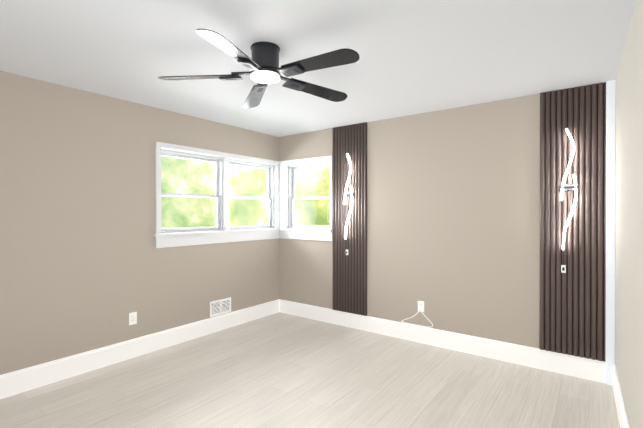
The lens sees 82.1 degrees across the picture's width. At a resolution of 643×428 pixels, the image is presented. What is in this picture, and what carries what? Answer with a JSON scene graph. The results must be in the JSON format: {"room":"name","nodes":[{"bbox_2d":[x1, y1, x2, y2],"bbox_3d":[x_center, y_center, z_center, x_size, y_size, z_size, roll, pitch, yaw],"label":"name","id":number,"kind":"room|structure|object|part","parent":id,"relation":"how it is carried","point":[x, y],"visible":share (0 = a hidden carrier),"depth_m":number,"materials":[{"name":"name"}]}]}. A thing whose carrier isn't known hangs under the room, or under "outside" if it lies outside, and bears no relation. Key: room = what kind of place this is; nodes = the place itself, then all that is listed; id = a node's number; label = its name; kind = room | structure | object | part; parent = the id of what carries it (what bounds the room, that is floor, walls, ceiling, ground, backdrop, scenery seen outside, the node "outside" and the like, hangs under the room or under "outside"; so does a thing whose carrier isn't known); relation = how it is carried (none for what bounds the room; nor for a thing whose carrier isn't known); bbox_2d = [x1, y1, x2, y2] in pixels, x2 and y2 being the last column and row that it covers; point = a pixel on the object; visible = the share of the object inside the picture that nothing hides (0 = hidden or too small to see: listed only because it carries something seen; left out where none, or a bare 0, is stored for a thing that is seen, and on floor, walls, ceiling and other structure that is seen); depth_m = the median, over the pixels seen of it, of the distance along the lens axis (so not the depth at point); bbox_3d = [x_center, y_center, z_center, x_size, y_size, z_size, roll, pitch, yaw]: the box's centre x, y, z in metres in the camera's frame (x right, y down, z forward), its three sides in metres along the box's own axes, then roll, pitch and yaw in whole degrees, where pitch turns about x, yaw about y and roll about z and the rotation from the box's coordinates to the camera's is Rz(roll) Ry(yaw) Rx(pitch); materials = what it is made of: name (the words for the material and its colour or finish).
{"room":"empty bedroom","nodes":[
{"label":"empty bedroom","id":0,"kind":"room"},
{"bbox_2d":[0,71,278,374],"bbox_3d":[-1.966,0.151,3.440,0.150,2.440,4.700,0,0,37],"label":"wall","id":1,"kind":"structure","parent":0,"point":[86,264],"depth_m":3.27,"materials":[{"name":"beige paint"}]},
{"bbox_2d":[129,312,136,324],"bbox_3d":[-1.802,0.999,3.529,0.009,0.114,0.070,0,0,37],"label":"electrical outlet","id":2,"kind":"object","parent":1,"relation":"attached to","point":[132,318],"visible":1,"depth_m":3.53,"materials":[{"name":"white plastic"}]},
{"bbox_2d":[0,299,279,398],"bbox_3d":[-1.899,1.284,3.394,0.016,0.175,4.400,0,0,37],"label":"baseboard","id":3,"kind":"structure","parent":1,"relation":"attached to","point":[26,379],"depth_m":3.42,"materials":[{"name":"white wood"}]},
{"bbox_2d":[210,297,230,316],"bbox_3d":[-1.188,1.096,4.350,0.012,0.175,0.300,0,0,37],"label":"air vent","id":4,"kind":"object","parent":1,"relation":"in","point":[220,306],"visible":1,"depth_m":4.34,"materials":[{"name":"white metal"}]},
{"bbox_2d":[154,141,331,247],"bbox_3d":[-0.785,-0.194,4.258,1.064,1.070,1.975,0,0,37],"label":"window frames","id":5,"kind":"structure","parent":1,"relation":"in","point":[281,197],"depth_m":4.60,"materials":[{"name":"white"}]},
{"bbox_2d":[0,312,619,427],"bbox_3d":[-0.370,1.425,2.255,4.130,0.100,4.700,0,0,37],"label":"floor","id":6,"kind":"structure","parent":0,"point":[280,370],"depth_m":2.89,"materials":[{"name":"beige wood"}]},
{"bbox_2d":[0,0,636,136],"bbox_3d":[-0.370,-1.115,2.247,4.130,0.100,4.700,0,0,37],"label":"ceiling","id":7,"kind":"structure","parent":0,"point":[420,56],"depth_m":2.40,"materials":[{"name":"grey paint"}]},
{"bbox_2d":[158,29,359,107],"bbox_3d":[-0.315,-0.957,2.345,1.253,0.215,1.298,0,0,37],"label":"ceiling fan","id":8,"kind":"object","parent":7,"relation":"hanging from","point":[262,63],"visible":1,"depth_m":2.29,"materials":[{"name":"black metal"}]},
{"bbox_2d":[279,94,605,347],"bbox_3d":[0.989,0.149,4.075,4.130,2.440,0.150,0,0,37],"label":"wall","id":9,"kind":"structure","parent":0,"point":[453,219],"depth_m":3.75,"materials":[{"name":"beige paint"}]},
{"bbox_2d":[332,122,366,315],"bbox_3d":[0.331,0.060,4.455,0.490,2.263,0.024,0,0,37],"label":"panel","id":10,"kind":"object","parent":9,"relation":"attached to","point":[349,283],"visible":0.98,"depth_m":4.43,"materials":[{"name":"brown wood"}]},
{"bbox_2d":[343,154,354,238],"bbox_3d":[0.328,-0.213,4.407,0.148,1.013,0.048,0,0,37],"label":"sconce","id":11,"kind":"object","parent":10,"relation":"attached to","point":[351,194],"visible":0.92,"depth_m":4.39,"materials":[{"name":"silver metal"}]},
{"bbox_2d":[418,301,423,311],"bbox_3d":[1.058,0.984,3.927,0.070,0.114,0.009,0,0,37],"label":"electrical outlet","id":12,"kind":"object","parent":9,"relation":"attached to","point":[420,303],"visible":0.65,"depth_m":3.92,"materials":[{"name":"white plastic"}]},
{"bbox_2d":[280,299,604,382],"bbox_3d":[0.866,1.281,4.067,3.587,0.175,0.016,0,0,37],"label":"baseboard","id":13,"kind":"structure","parent":9,"relation":"attached to","point":[589,369],"depth_m":3.66,"materials":[{"name":"white wood"}]},
{"bbox_2d":[539,82,605,361],"bbox_3d":[2.115,0.065,3.126,0.463,2.263,0.024,0,0,37],"label":"panel","id":14,"kind":"object","parent":9,"relation":"attached to","point":[572,308],"visible":1,"depth_m":3.11,"materials":[{"name":"brown wood"}]},
{"bbox_2d":[558,129,578,272],"bbox_3d":[2.078,-0.108,3.103,0.148,1.214,0.048,0,0,37],"label":"sconce","id":15,"kind":"object","parent":14,"relation":"attached to","point":[569,187],"depth_m":3.09,"materials":[{"name":"silver metal"}]},
{"bbox_3d":[2.058,0.398,3.138,0.032,0.202,0.020,0,0,37],"label":"switch cord","id":16,"kind":"part","parent":15,"relation":"part of","materials":[{"name":"white plastic"}]},
{"bbox_2d":[605,80,615,384],"bbox_3d":[2.322,0.152,2.966,0.058,2.440,0.034,0,0,37],"label":"trim","id":17,"kind":"structure","parent":9,"relation":"attached to","point":[610,230],"depth_m":2.95,"materials":[{"name":"white wood"}]},
{"bbox_2d":[615,0,642,427],"bbox_3d":[1.112,0.159,1.057,0.290,2.440,4.852,0,0,37],"label":"wall","id":18,"kind":"structure","parent":0,"point":[629,226],"depth_m":2.06,"materials":[{"name":"grey paint"}]},
{"bbox_2d":[612,364,628,427],"bbox_3d":[1.076,1.291,1.154,0.142,0.175,4.364,0,0,37],"label":"baseboard","id":19,"kind":"structure","parent":18,"relation":"attached to","point":[623,421],"depth_m":2.48,"materials":[{"name":"white wood"}]},
{"bbox_3d":[1.048,1.005,3.914,0.030,0.030,0.022,0,0,37],"label":"outlet","id":20,"kind":"object","parent":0,"visible":0},
{"bbox_2d":[402,310,432,326],"bbox_3d":[1.010,1.099,3.921,0.355,0.178,0.032,0,0,37],"label":"cord","id":21,"kind":"object","parent":20,"relation":"attached to","point":[418,325],"visible":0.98,"depth_m":3.91,"materials":[{"name":"white plastic"}]}
]}

